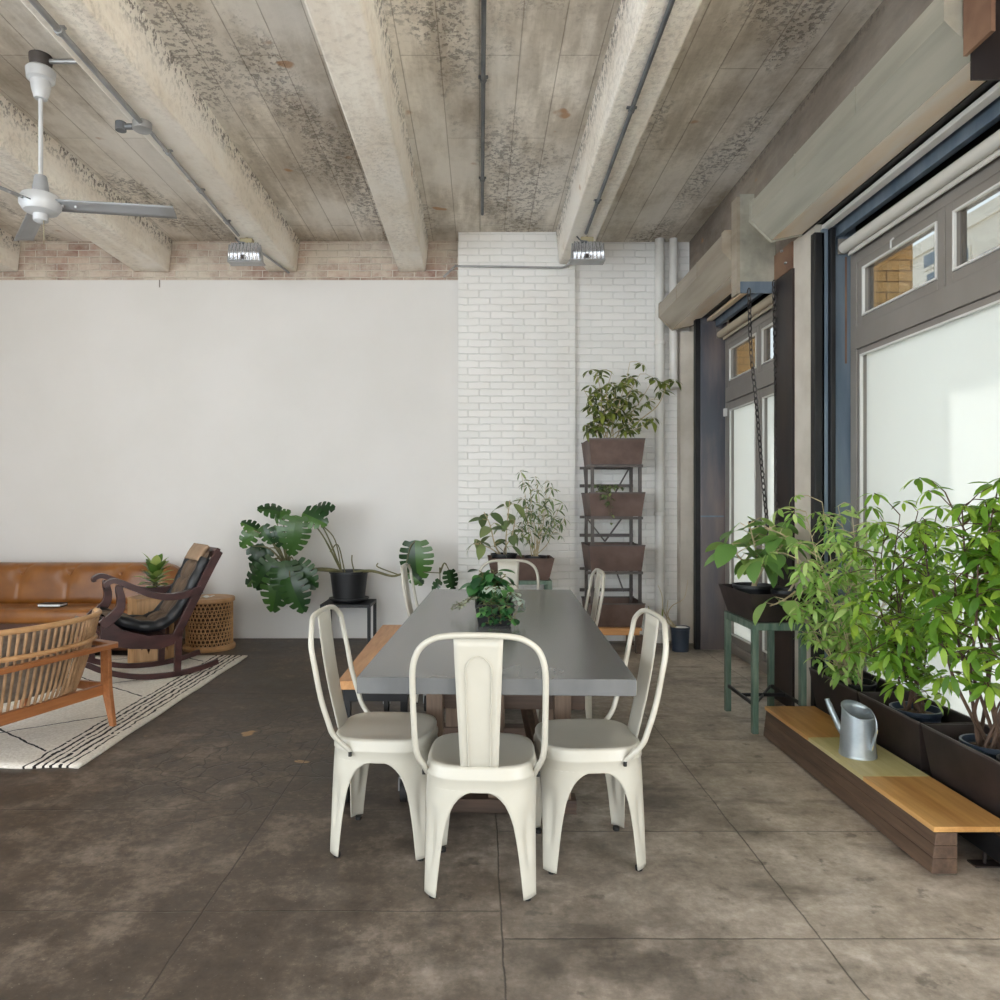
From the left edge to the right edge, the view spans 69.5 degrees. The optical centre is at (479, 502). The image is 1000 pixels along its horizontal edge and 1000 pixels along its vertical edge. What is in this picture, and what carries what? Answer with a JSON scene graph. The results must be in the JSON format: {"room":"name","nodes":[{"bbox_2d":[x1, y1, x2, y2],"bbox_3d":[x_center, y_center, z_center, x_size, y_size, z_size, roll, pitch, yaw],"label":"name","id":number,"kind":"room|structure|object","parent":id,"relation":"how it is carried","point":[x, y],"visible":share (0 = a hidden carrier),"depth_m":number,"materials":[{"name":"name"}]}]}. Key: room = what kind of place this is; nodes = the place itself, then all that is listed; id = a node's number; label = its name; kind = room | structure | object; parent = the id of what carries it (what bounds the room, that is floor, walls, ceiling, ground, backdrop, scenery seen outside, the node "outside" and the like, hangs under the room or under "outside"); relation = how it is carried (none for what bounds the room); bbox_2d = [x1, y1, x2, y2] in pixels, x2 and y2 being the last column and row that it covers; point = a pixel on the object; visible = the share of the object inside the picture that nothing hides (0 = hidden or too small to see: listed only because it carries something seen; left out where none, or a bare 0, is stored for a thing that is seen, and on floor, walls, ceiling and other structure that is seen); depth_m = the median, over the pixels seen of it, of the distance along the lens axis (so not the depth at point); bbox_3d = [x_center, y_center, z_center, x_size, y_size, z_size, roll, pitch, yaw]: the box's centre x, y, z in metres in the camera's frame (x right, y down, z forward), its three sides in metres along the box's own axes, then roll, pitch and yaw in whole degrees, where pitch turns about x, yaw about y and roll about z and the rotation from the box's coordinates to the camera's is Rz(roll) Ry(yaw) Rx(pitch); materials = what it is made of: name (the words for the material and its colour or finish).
{"room":"loft dining area","nodes":[
{"label":"loft dining area","id":0,"kind":"room"},
{"bbox_2d":[0,280,457,637],"bbox_3d":[-2.978,-0.437,7.214,5.545,3.574,0.068,0,0,0],"label":"wall partition","id":1,"kind":"structure","parent":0,"point":[138,417],"depth_m":7.18,"materials":[{"name":"white paint"}]},
{"bbox_2d":[0,241,457,279],"bbox_3d":[-2.775,-0.642,7.375,5.950,3.985,0.250,0,0,0],"label":"wall","id":2,"kind":"structure","parent":0,"point":[53,260],"depth_m":7.25,"materials":[{"name":"brick"}]},
{"bbox_2d":[0,0,882,241],"bbox_3d":[-1.600,-2.720,-0.250,8.500,0.329,15.500,0,0,0],"label":"ceiling","id":3,"kind":"structure","parent":0,"point":[741,69],"depth_m":4.74,"materials":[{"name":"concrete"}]},
{"bbox_2d":[0,229,20,271],"bbox_3d":[-4.795,-2.487,-0.383,0.378,0.335,15.235,0,0,0],"label":"ceiling beam","id":4,"kind":"structure","parent":3,"relation":"attached to","point":[9,249],"depth_m":7.08,"materials":[{"name":"concrete"}]},
{"bbox_2d":[49,59,77,63],"bbox_3d":[-2.385,-2.600,4.240,0.470,0.028,0.027,0,0,0],"label":"conduit","id":5,"kind":"object","parent":3,"relation":"attached to","point":[51,61],"visible":0.28,"depth_m":4.23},
{"bbox_2d":[0,94,171,271],"bbox_3d":[-3.290,-2.487,-0.383,0.408,0.335,15.235,0,0,0],"label":"ceiling beam","id":6,"kind":"structure","parent":3,"relation":"attached to","point":[135,241],"depth_m":5.64,"materials":[{"name":"concrete"}]},
{"bbox_2d":[0,49,176,244],"bbox_3d":[-2.473,-2.075,4.194,1.265,1.120,1.339,0,0,0],"label":"ceiling fan","id":7,"kind":"object","parent":3,"relation":"hanging from","point":[39,204],"visible":1,"depth_m":4.24,"materials":[{"name":"grey metal"}]},
{"bbox_2d":[20,0,299,271],"bbox_3d":[-1.985,-2.487,-0.383,0.358,0.335,15.235,0,0,0],"label":"ceiling beam","id":8,"kind":"structure","parent":3,"relation":"attached to","point":[116,36],"depth_m":4.37,"materials":[{"name":"concrete"}]},
{"bbox_2d":[28,0,142,123],"bbox_3d":[-2.045,-2.300,2.670,0.065,0.050,3.340,0,0,0],"label":"conduit","id":9,"kind":"object","parent":8,"relation":"attached to","point":[59,30],"visible":1,"depth_m":3.68,"materials":[{"name":"metal"}]},
{"bbox_2d":[115,118,151,134],"bbox_3d":[-2.114,-2.294,4.390,0.217,0.052,0.110,0,0,0],"label":"junction box","id":10,"kind":"object","parent":8,"relation":"attached to","point":[145,128],"visible":0.98,"depth_m":4.37,"materials":[{"name":"metal"}]},
{"bbox_2d":[150,131,239,236],"bbox_3d":[-2.062,-2.304,5.320,0.060,0.038,1.760,0,0,-1],"label":"conduit","id":11,"kind":"object","parent":8,"relation":"attached to","point":[167,151],"visible":0.93,"depth_m":5.13,"materials":[{"name":"metal"}]},
{"bbox_2d":[227,237,265,265],"bbox_3d":[-2.040,-2.204,6.275,0.300,0.232,0.150,0,0,0],"label":"lamp","id":12,"kind":"object","parent":8,"relation":"attached to","point":[245,252],"visible":1,"depth_m":6.23,"materials":[{"name":"metal"}]},
{"bbox_2d":[304,0,428,271],"bbox_3d":[-0.681,-2.487,-0.383,0.336,0.335,15.235,0,0,0],"label":"ceiling beam","id":13,"kind":"structure","parent":3,"relation":"attached to","point":[352,35],"depth_m":4.32,"materials":[{"name":"concrete"}]},
{"bbox_2d":[478,0,487,214],"bbox_3d":[0.020,-2.610,3.750,0.060,0.044,5.500,0,0,0],"label":"conduit","id":14,"kind":"object","parent":3,"relation":"attached to","point":[483,77],"visible":1,"depth_m":4.51,"materials":[{"name":"metal"}]},
{"bbox_2d":[556,0,701,263],"bbox_3d":[0.900,-2.487,-0.502,0.328,0.335,14.995,0,0,0],"label":"ceiling beam","id":15,"kind":"structure","parent":3,"relation":"attached to","point":[637,23],"depth_m":4.28,"materials":[{"name":"concrete"}]},
{"bbox_2d":[569,236,604,264],"bbox_3d":[0.930,-2.204,6.245,0.300,0.232,0.150,0,0,0],"label":"lamp","id":16,"kind":"object","parent":15,"relation":"attached to","point":[587,251],"visible":1,"depth_m":6.20,"materials":[{"name":"metal"}]},
{"bbox_2d":[585,0,674,234],"bbox_3d":[0.883,-2.304,3.575,0.060,0.039,5.150,0,0,0],"label":"conduit","id":17,"kind":"object","parent":15,"relation":"attached to","point":[631,109],"visible":1,"depth_m":4.14,"materials":[{"name":"metal"}]},
{"bbox_2d":[0,638,999,999],"bbox_3d":[-1.765,1.410,-0.250,8.170,0.120,15.500,0,0,0],"label":"floor","id":18,"kind":"structure","parent":0,"point":[191,858],"depth_m":2.59,"materials":[{"name":"concrete"}]},
{"bbox_2d":[0,562,179,649],"bbox_3d":[-4.050,0.959,6.674,2.500,0.782,0.802,0,0,0],"label":"leather sofa","id":19,"kind":"object","parent":18,"relation":"on","point":[23,585],"visible":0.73,"depth_m":6.72,"materials":[{"name":"leather"}]},
{"bbox_2d":[37,602,67,606],"bbox_3d":[-3.800,0.903,6.400,0.200,0.028,0.120,0,0,0],"label":"book","id":20,"kind":"object","parent":19,"relation":"on","point":[45,604],"visible":1,"depth_m":6.35,"materials":[{"name":"white paper"}]},
{"bbox_2d":[0,604,127,623],"bbox_3d":[-4.075,0.990,6.506,2.450,0.140,0.467,0,0,0],"label":"seat cushion","id":21,"kind":"object","parent":19,"relation":"on","point":[9,613],"depth_m":6.28,"materials":[{"name":"brown leather"}]},
{"bbox_2d":[0,655,247,768],"bbox_3d":[-3.768,1.343,4.990,3.464,0.011,2.680,0,0,0],"label":"area rug","id":22,"kind":"object","parent":18,"relation":"on","point":[71,736],"visible":0.57,"depth_m":4.45,"materials":[{"name":"fabric"}]},
{"bbox_2d":[0,608,117,726],"bbox_3d":[-2.648,0.989,4.005,0.796,0.689,1.026,0,0,18],"label":"rattan armchair","id":23,"kind":"object","parent":22,"relation":"on","point":[35,660],"visible":1,"depth_m":3.94,"materials":[{"name":"brown wood"}]},
{"bbox_2d":[0,616,81,702],"bbox_3d":[-2.480,0.865,3.949,0.278,0.396,0.795,0,0,18],"label":"cushion","id":24,"kind":"object","parent":23,"relation":"on","point":[21,685],"depth_m":3.90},
{"bbox_2d":[76,543,222,679],"bbox_3d":[-2.597,0.836,5.655,0.979,1.003,0.534,0,0,-38],"label":"rocking chair","id":25,"kind":"object","parent":22,"relation":"on","point":[180,598],"visible":0.98,"depth_m":5.58,"materials":[{"name":"brown wood"}]},
{"bbox_2d":[102,552,209,620],"bbox_3d":[-2.570,0.667,5.676,0.736,0.551,0.410,0,0,-38],"label":"tufted cushion","id":26,"kind":"object","parent":25,"relation":"on","point":[194,564],"depth_m":5.69,"materials":[{"name":"black leather"}]},
{"bbox_2d":[127,595,173,662],"bbox_3d":[-2.783,1.063,6.090,0.319,0.550,0.364,0,0,12],"label":"stool","id":27,"kind":"object","parent":22,"relation":"on","point":[138,604],"visible":0.35,"depth_m":5.95,"materials":[{"name":"brown wood"}]},
{"bbox_2d":[133,553,173,587],"bbox_3d":[-2.745,0.600,6.081,0.324,0.377,0.314,0,0,0],"label":"potted plant","id":28,"kind":"object","parent":27,"relation":"on","point":[155,566],"visible":0.72,"depth_m":6.05,"materials":[{"name":"green plant"}]},
{"bbox_2d":[183,594,235,652],"bbox_3d":[-2.517,1.112,6.700,0.463,0.476,0.463,0,0,-4],"label":"table","id":29,"kind":"object","parent":18,"relation":"on","point":[209,629],"visible":0.88,"depth_m":6.53,"materials":[{"name":"wicker"}]},
{"bbox_2d":[320,599,376,647],"bbox_3d":[-1.255,1.147,6.900,0.470,0.405,0.400,0,0,0],"label":"stool","id":30,"kind":"object","parent":18,"relation":"on","point":[368,603],"visible":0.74,"depth_m":6.71,"materials":[{"name":"black metal"}]},
{"bbox_2d":[239,501,457,613],"bbox_3d":[-1.234,0.495,6.811,2.026,1.023,0.561,0,0,-7],"label":"monstera","id":31,"kind":"object","parent":30,"relation":"on","point":[348,585],"visible":0.93,"depth_m":6.65,"materials":[{"name":"green plant"}]},
{"bbox_2d":[329,569,368,598],"bbox_3d":[-1.255,0.780,6.900,0.377,0.260,0.377,0,0,0],"label":"pot","id":32,"kind":"object","parent":30,"relation":"on","point":[346,583],"depth_m":6.76,"materials":[{"name":"black plastic"}]},
{"bbox_2d":[308,604,437,860],"bbox_3d":[-0.412,0.886,2.903,0.475,0.927,0.466,0,0,5],"label":"cafe chair","id":33,"kind":"object","parent":18,"relation":"on","point":[361,739],"visible":0.77,"depth_m":2.76,"materials":[{"name":"white metal"}]},
{"bbox_2d":[340,625,425,801],"bbox_3d":[-0.475,1.075,3.973,0.330,0.550,1.524,0,0,0],"label":"bench","id":34,"kind":"object","parent":18,"relation":"on","point":[385,632],"visible":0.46,"depth_m":3.28,"materials":[{"name":"brown wood"}]},
{"bbox_2d":[400,563,418,703],"bbox_3d":[-0.302,0.886,5.011,0.475,0.927,0.466,0,0,2],"label":"cafe chair","id":35,"kind":"object","parent":18,"relation":"on","point":[404,575],"visible":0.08,"depth_m":4.97,"materials":[{"name":"white metal"}]},
{"bbox_2d":[409,632,548,900],"bbox_3d":[0.006,0.886,2.582,0.466,0.927,0.475,0,0,3],"label":"cafe chair","id":36,"kind":"object","parent":18,"relation":"on","point":[478,758],"visible":1,"depth_m":2.43,"materials":[{"name":"white metal"}]},
{"bbox_2d":[357,589,636,813],"bbox_3d":[0.100,0.970,3.674,0.943,0.760,2.503,0,0,2],"label":"dining table","id":37,"kind":"object","parent":18,"relation":"on","point":[581,662],"visible":0.53,"depth_m":3.09,"materials":[{"name":"grey concrete"}]},
{"bbox_2d":[475,595,513,624],"bbox_3d":[0.070,0.538,3.670,0.190,0.100,0.460,0,0,0],"label":"plant pot","id":38,"kind":"object","parent":37,"relation":"on","point":[484,619],"visible":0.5,"depth_m":3.45,"materials":[{"name":"black plastic"}]},
{"bbox_2d":[459,569,519,602],"bbox_3d":[0.048,0.461,3.752,0.319,0.244,0.201,0,0,0],"label":"peperomia","id":39,"kind":"object","parent":38,"relation":"in","point":[476,586],"visible":0.7,"depth_m":3.70,"materials":[{"name":"green plant"}]},
{"bbox_2d":[474,596,523,626],"bbox_3d":[0.092,0.519,3.476,0.245,0.131,0.229,0,0,0],"label":"ivy","id":40,"kind":"object","parent":38,"relation":"in","point":[494,600],"visible":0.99,"depth_m":3.40,"materials":[{"name":"green plant"}]},
{"bbox_2d":[482,585,525,610],"bbox_3d":[0.113,0.473,3.583,0.236,0.130,0.134,0,0,-21],"label":"pothos","id":41,"kind":"object","parent":38,"relation":"in","point":[486,589],"visible":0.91,"depth_m":3.59,"materials":[{"name":"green plant"}]},
{"bbox_2d":[478,559,539,588],"bbox_3d":[0.206,0.886,5.200,0.466,0.927,0.475,0,0,2],"label":"cafe chair","id":42,"kind":"object","parent":18,"relation":"on","point":[511,564],"visible":0.09,"depth_m":5.41,"materials":[{"name":"white metal"}]},
{"bbox_2d":[519,578,551,589],"bbox_3d":[0.360,1.022,6.625,0.566,0.655,0.386,0,0,0],"label":"stand","id":43,"kind":"object","parent":18,"relation":"on","point":[547,584],"visible":0.23,"depth_m":6.43,"materials":[{"name":"green paint"}]},
{"bbox_2d":[487,555,554,579],"bbox_3d":[0.367,0.594,6.630,0.595,0.198,0.420,0,0,0],"label":"planter","id":44,"kind":"object","parent":43,"relation":"on","point":[544,566],"visible":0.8,"depth_m":6.44,"materials":[{"name":"wood"}]},
{"bbox_2d":[466,501,525,559],"bbox_3d":[0.140,0.329,6.478,0.531,0.715,0.488,0,0,0],"label":"potted ficus","id":45,"kind":"object","parent":44,"relation":"in","point":[480,547],"visible":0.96,"depth_m":6.45,"materials":[{"name":"green plant"}]},
{"bbox_2d":[491,552,516,557],"bbox_3d":[0.220,0.575,6.600,0.244,0.225,0.244,0,0,0],"label":"pot","id":46,"kind":"object","parent":45,"relation":"on","point":[497,554],"depth_m":6.51,"materials":[{"name":"black plastic"}]},
{"bbox_2d":[510,470,569,557],"bbox_3d":[0.534,0.194,6.534,0.535,0.987,0.350,0,0,-9],"label":"potted schefflera","id":47,"kind":"object","parent":44,"relation":"in","point":[531,515],"visible":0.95,"depth_m":6.51,"materials":[{"name":"green plant"}]},
{"bbox_2d":[536,568,604,718],"bbox_3d":[0.540,0.886,4.601,0.475,0.927,0.466,0,0,-1],"label":"cafe chair","id":48,"kind":"object","parent":18,"relation":"on","point":[600,573],"visible":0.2,"depth_m":4.53,"materials":[{"name":"white metal"}]},
{"bbox_2d":[534,608,668,874],"bbox_3d":[0.452,0.886,2.803,0.475,0.927,0.466,0,0,-4],"label":"cafe chair","id":49,"kind":"object","parent":18,"relation":"on","point":[577,748],"visible":0.91,"depth_m":2.65,"materials":[{"name":"white metal"}]},
{"bbox_2d":[598,627,642,653],"bbox_3d":[1.188,1.236,6.670,0.545,0.228,0.460,0,0,0],"label":"bench","id":50,"kind":"object","parent":18,"relation":"on","point":[605,630],"visible":0.17,"depth_m":6.44,"materials":[{"name":"brown wood"}]},
{"bbox_2d":[580,438,645,626],"bbox_3d":[1.224,0.270,6.715,0.527,1.705,0.494,0,0,0],"label":"rack","id":51,"kind":"object","parent":50,"relation":"on","point":[617,558],"visible":0.9,"depth_m":6.49,"materials":[{"name":"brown metal"}]},
{"bbox_2d":[589,484,623,524],"bbox_3d":[1.149,0.016,6.511,0.292,0.370,0.252,0,0,37],"label":"trailing plant","id":52,"kind":"object","parent":51,"relation":"hanging from","point":[604,488],"visible":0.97,"depth_m":6.47,"materials":[{"name":"green plant"}]},
{"bbox_2d":[580,361,682,441],"bbox_3d":[1.372,-0.829,6.543,0.909,0.938,0.496,0,0,10],"label":"potted schefflera","id":53,"kind":"object","parent":51,"relation":"in","point":[615,411],"visible":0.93,"depth_m":6.57,"materials":[{"name":"green plant"}]},
{"bbox_2d":[648,581,689,651],"bbox_3d":[1.697,1.022,6.540,0.453,0.655,0.180,0,0,-16],"label":"nursery pot","id":54,"kind":"object","parent":18,"relation":"on","point":[679,633],"visible":0.85,"depth_m":6.51,"materials":[{"name":"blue plastic"}]},
{"bbox_2d":[724,611,806,733],"bbox_3d":[1.750,1.026,4.450,0.315,0.648,0.495,0,0,0],"label":"stand","id":55,"kind":"object","parent":18,"relation":"on","point":[770,627],"visible":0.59,"depth_m":4.23,"materials":[{"name":"green paint"}]},
{"bbox_2d":[719,584,808,621],"bbox_3d":[1.742,0.615,4.438,0.355,0.170,0.575,0,0,0],"label":"planter box","id":56,"kind":"object","parent":55,"relation":"on","point":[740,603],"visible":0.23,"depth_m":4.22,"materials":[{"name":"brown metal"}]},
{"bbox_2d":[704,516,821,593],"bbox_3d":[1.697,0.386,4.360,0.690,0.616,0.597,0,0,0],"label":"potted ficus","id":57,"kind":"object","parent":56,"relation":"in","point":[724,552],"visible":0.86,"depth_m":4.32,"materials":[{"name":"green plant"}]},
{"bbox_2d":[732,582,772,593],"bbox_3d":[1.710,0.602,4.520,0.244,0.185,0.244,0,0,0],"label":"pot","id":58,"kind":"object","parent":57,"relation":"on","point":[747,587],"depth_m":4.44,"materials":[{"name":"black plastic"}]},
{"bbox_2d":[741,522,824,624],"bbox_3d":[1.745,0.400,4.142,0.350,0.588,0.572,0,0,42],"label":"potted ficus","id":59,"kind":"object","parent":56,"relation":"in","point":[787,533],"visible":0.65,"depth_m":4.12,"materials":[{"name":"green plant"}]},
{"bbox_2d":[771,588,802,593],"bbox_3d":[1.840,0.607,4.320,0.180,0.175,0.180,0,0,0],"label":"pot","id":60,"kind":"object","parent":59,"relation":"on","point":[773,590],"depth_m":4.30,"materials":[{"name":"black plastic"}]},
{"bbox_2d":[764,706,999,873],"bbox_3d":[1.780,1.260,3.374,0.297,0.180,1.549,0,0,0],"label":"bench","id":61,"kind":"object","parent":18,"relation":"on","point":[918,813],"visible":0.89,"depth_m":3.01,"materials":[{"name":"orange wood"}]},
{"bbox_2d":[824,698,877,760],"bbox_3d":[1.725,1.051,3.353,0.223,0.239,0.175,0,0,28],"label":"watering can","id":62,"kind":"object","parent":61,"relation":"on","point":[857,728],"visible":1,"depth_m":3.30,"materials":[{"name":"metal"}]},
{"bbox_2d":[922,771,999,867],"bbox_3d":[2.038,1.272,3.325,0.405,0.155,1.650,0,0,0],"label":"shelf","id":63,"kind":"object","parent":18,"relation":"on","point":[988,842],"visible":0.15,"depth_m":2.67,"materials":[{"name":"black metal"}]},
{"bbox_2d":[809,667,908,721],"bbox_3d":[2.075,1.081,3.967,0.282,0.227,0.535,0,0,0],"label":"planter box","id":64,"kind":"object","parent":63,"relation":"on","point":[822,689],"visible":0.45,"depth_m":4.00,"materials":[{"name":"wood"}]},
{"bbox_2d":[762,493,911,691],"bbox_3d":[1.888,0.558,3.819,0.802,1.228,0.576,0,0,-21],"label":"potted schefflera","id":65,"kind":"object","parent":64,"relation":"in","point":[842,672],"visible":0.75,"depth_m":3.79,"materials":[{"name":"green plant"}]},
{"bbox_2d":[839,677,876,691],"bbox_3d":[2.070,1.077,3.970,0.212,0.190,0.212,0,0,0],"label":"pot","id":66,"kind":"object","parent":65,"relation":"on","point":[868,685],"depth_m":3.90,"materials":[{"name":"black plastic"}]},
{"bbox_2d":[858,692,980,770],"bbox_3d":[2.075,1.081,3.430,0.282,0.227,0.510,0,0,0],"label":"planter box","id":67,"kind":"object","parent":63,"relation":"on","point":[900,734],"visible":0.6,"depth_m":3.36,"materials":[{"name":"brown metal"}]},
{"bbox_2d":[835,493,970,722],"bbox_3d":[1.903,0.561,3.327,0.666,1.221,0.569,0,0,-43],"label":"potted schefflera","id":68,"kind":"object","parent":67,"relation":"in","point":[901,654],"visible":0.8,"depth_m":3.28,"materials":[{"name":"green plant"}]},
{"bbox_2d":[889,701,943,722],"bbox_3d":[2.070,1.072,3.420,0.223,0.200,0.223,0,0,0],"label":"pot","id":69,"kind":"object","parent":68,"relation":"on","point":[933,714],"depth_m":3.38,"materials":[{"name":"blue ceramic"}]},
{"bbox_2d":[921,723,999,818],"bbox_3d":[2.075,1.081,2.895,0.282,0.227,0.530,0,0,0],"label":"planter box","id":70,"kind":"object","parent":63,"relation":"on","point":[974,775],"visible":0.8,"depth_m":2.92,"materials":[{"name":"brown metal"}]},
{"bbox_2d":[875,477,999,759],"bbox_3d":[1.981,0.512,2.950,0.572,1.319,0.633,0,0,0],"label":"potted schefflera","id":71,"kind":"object","parent":70,"relation":"in","point":[973,589],"visible":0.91,"depth_m":2.85,"materials":[{"name":"green plant"}]},
{"bbox_2d":[959,734,999,759],"bbox_3d":[2.075,1.072,2.930,0.212,0.200,0.212,0,0,0],"label":"pot","id":72,"kind":"object","parent":71,"relation":"on","point":[990,748],"depth_m":2.90,"materials":[{"name":"blue ceramic"}]},
{"bbox_2d":[963,495,999,761],"bbox_3d":[2.040,0.509,2.753,0.394,1.327,0.385,0,0,0],"label":"potted schefflera","id":73,"kind":"object","parent":70,"relation":"in","point":[975,664],"visible":0.79,"depth_m":2.74,"materials":[{"name":"green plant"}]},
{"bbox_2d":[458,232,574,594],"bbox_3d":[0.356,-0.642,7.250,1.137,3.985,0.500,0,0,0],"label":"wall","id":74,"kind":"structure","parent":0,"point":[516,326],"depth_m":7.00,"materials":[{"name":"brick"}]},
{"bbox_2d":[443,260,569,277],"bbox_3d":[0.247,-2.280,6.978,1.270,0.081,0.194,0,0,9],"label":"conduit","id":75,"kind":"object","parent":74,"relation":"attached to","point":[567,265],"visible":0.94,"depth_m":6.97,"materials":[{"name":"metal"}]},
{"bbox_2d":[575,242,688,640],"bbox_3d":[1.762,-0.603,7.275,1.675,3.906,0.450,0,0,0],"label":"wall","id":76,"kind":"structure","parent":0,"point":[615,299],"depth_m":7.05,"materials":[{"name":"brick"}]},
{"bbox_2d":[654,237,665,642],"bbox_3d":[1.740,-0.603,6.970,0.110,3.906,0.110,0,0,0],"label":"drain pipe","id":77,"kind":"object","parent":76,"relation":"attached to","point":[659,342],"visible":0.77,"depth_m":6.93,"materials":[{"name":"metal"}]},
{"bbox_2d":[666,237,678,389],"bbox_3d":[1.872,-1.828,6.965,0.132,1.456,0.132,0,0,0],"label":"drain pipe","id":78,"kind":"object","parent":76,"relation":"attached to","point":[673,242],"visible":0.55,"depth_m":6.93,"materials":[{"name":"metal"}]},
{"bbox_2d":[677,332,692,642],"bbox_3d":[1.990,-0.150,6.990,0.120,3.000,0.120,0,0,0],"label":"trim","id":79,"kind":"structure","parent":76,"relation":"attached to","point":[685,339],"depth_m":6.93,"materials":[{"name":"beige paint"}]},
{"bbox_2d":[689,224,822,705],"bbox_3d":[2.197,-0.180,-0.475,0.295,3.060,15.050,0,0,0],"label":"wall","id":80,"kind":"structure","parent":0,"point":[802,244],"depth_m":4.59,"materials":[{"name":"beige paint"}]},
{"bbox_2d":[694,318,699,649],"bbox_3d":[2.007,-0.180,6.660,0.045,3.060,0.060,0,0,0],"label":"trim","id":81,"kind":"structure","parent":80,"relation":"attached to","point":[696,321],"depth_m":6.63,"materials":[{"name":"black metal"}]},
{"bbox_2d":[700,318,726,649],"bbox_3d":[2.150,-0.180,6.665,0.240,3.060,0.090,0,0,0],"label":"column","id":82,"kind":"structure","parent":80,"relation":"attached to","point":[712,349],"depth_m":6.62,"materials":[{"name":"metal"}]},
{"bbox_2d":[707,294,745,320],"bbox_3d":[2.110,-1.683,5.805,0.050,0.025,1.630,0,0,0],"label":"trim","id":83,"kind":"structure","parent":80,"relation":"attached to","point":[732,301],"depth_m":6.16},
{"bbox_2d":[716,294,762,326],"bbox_3d":[2.185,-1.660,5.805,0.040,0.080,1.630,0,0,0],"label":"trim","id":84,"kind":"structure","parent":80,"relation":"attached to","point":[741,304],"depth_m":6.12,"materials":[{"name":"blue metal"}]},
{"bbox_2d":[704,254,775,323],"bbox_3d":[2.200,-1.613,5.805,0.300,0.225,1.630,0,0,0],"label":"trim","id":85,"kind":"structure","parent":80,"relation":"attached to","point":[763,296],"depth_m":6.22,"materials":[{"name":"black metal"}]},
{"bbox_2d":[716,294,773,339],"bbox_3d":[2.210,-1.544,5.810,0.080,0.112,1.596,0,0,0],"label":"roller blind","id":86,"kind":"object","parent":80,"relation":"attached to","point":[766,304],"visible":0.59,"depth_m":5.96,"materials":[{"name":"beige fabric"}]},
{"bbox_2d":[723,308,773,673],"bbox_3d":[2.275,-0.080,5.822,0.150,2.860,1.665,0,0,0],"label":"window","id":87,"kind":"structure","parent":80,"relation":"in","point":[743,489],"depth_m":6.17,"materials":[{"name":"glass"}]},
{"bbox_2d":[774,268,794,705],"bbox_3d":[2.167,-0.180,4.840,0.265,3.060,0.300,0,0,0],"label":"trim","id":88,"kind":"structure","parent":80,"relation":"attached to","point":[784,641],"depth_m":4.81,"materials":[{"name":"brown metal"}]},
{"bbox_2d":[811,227,835,706],"bbox_3d":[2.113,-0.180,4.400,0.165,3.060,0.069,0,0,16],"label":"window frame","id":89,"kind":"structure","parent":80,"relation":"attached to","point":[817,249],"depth_m":4.38,"materials":[{"name":"black metal"}]},
{"bbox_2d":[820,225,855,667],"bbox_3d":[2.192,-0.180,4.400,0.215,3.060,0.030,0,0,0],"label":"trim","id":90,"kind":"structure","parent":80,"relation":"attached to","point":[843,371],"depth_m":4.39,"materials":[{"name":"blue metal"}]},
{"bbox_2d":[818,81,999,231],"bbox_3d":[2.200,-1.613,3.400,0.300,0.225,2.000,0,0,0],"label":"trim","id":91,"kind":"structure","parent":80,"relation":"attached to","point":[990,84],"depth_m":3.54,"materials":[{"name":"black metal"}]},
{"bbox_2d":[821,81,999,228],"bbox_3d":[2.110,-1.683,3.400,0.050,0.025,2.000,0,0,0],"label":"trim","id":92,"kind":"structure","parent":80,"relation":"attached to","point":[993,93],"depth_m":3.43,"materials":[{"name":"wood"}]},
{"bbox_2d":[835,96,999,236],"bbox_3d":[2.185,-1.660,3.400,0.040,0.080,2.000,0,0,0],"label":"trim","id":93,"kind":"structure","parent":80,"relation":"attached to","point":[989,116],"depth_m":3.51,"materials":[{"name":"blue metal"}]},
{"bbox_2d":[845,156,999,723],"bbox_3d":[2.285,-0.100,3.395,0.130,2.900,1.990,0,0,0],"label":"window","id":94,"kind":"structure","parent":80,"relation":"in","point":[925,292],"depth_m":3.65,"materials":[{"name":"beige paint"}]},
{"bbox_2d":[838,129,999,255],"bbox_3d":[2.210,-1.544,3.405,0.080,0.112,1.926,0,0,0],"label":"roller blind","id":95,"kind":"object","parent":94,"relation":"attached to","point":[988,150],"visible":1,"depth_m":3.53,"materials":[{"name":"fabric"}]},
{"bbox_2d":[689,0,933,327],"bbox_3d":[2.197,-2.133,-0.475,0.295,0.846,15.050,0,0,0],"label":"ceiling beam","id":96,"kind":"structure","parent":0,"point":[891,19],"depth_m":4.35,"materials":[{"name":"concrete"}]},
{"bbox_2d":[658,230,730,330],"bbox_3d":[1.880,-1.798,6.000,0.340,0.295,1.812,0,0,0],"label":"housing","id":97,"kind":"object","parent":96,"relation":"attached to","point":[707,284],"visible":0.76,"depth_m":5.88,"materials":[{"name":"beige concrete"}]},
{"bbox_2d":[731,194,793,297],"bbox_3d":[1.957,-1.795,4.937,0.202,0.690,0.464,0,0,-43],"label":"bracket","id":98,"kind":"object","parent":96,"relation":"attached to","point":[755,264],"visible":0.94,"depth_m":4.99,"materials":[{"name":"beige concrete"}]},
{"bbox_2d":[747,288,768,534],"bbox_3d":[1.924,-0.428,4.919,0.192,2.110,0.062,0,0,34],"label":"chain","id":99,"kind":"object","parent":98,"relation":"hanging from","point":[748,295],"visible":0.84,"depth_m":4.94,"materials":[{"name":"metal"}]},
{"bbox_2d":[772,280,778,584],"bbox_3d":[2.018,-0.458,4.912,0.050,2.156,0.117,0,0,21],"label":"chain","id":100,"kind":"object","parent":98,"relation":"hanging from","point":[774,299],"visible":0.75,"depth_m":4.94,"materials":[{"name":"metal"}]},
{"bbox_2d":[750,0,988,242],"bbox_3d":[1.880,-1.798,3.610,0.340,0.295,1.912,0,0,0],"label":"housing","id":101,"kind":"object","parent":96,"relation":"attached to","point":[924,76],"visible":0.96,"depth_m":3.29,"materials":[{"name":"beige metal"}]},
{"bbox_2d":[963,0,999,80],"bbox_3d":[1.910,-1.850,2.572,0.270,0.600,0.145,0,0,0],"label":"bracket","id":102,"kind":"object","parent":96,"relation":"attached to","point":[981,18],"visible":1,"depth_m":2.63,"materials":[{"name":"brown metal"}]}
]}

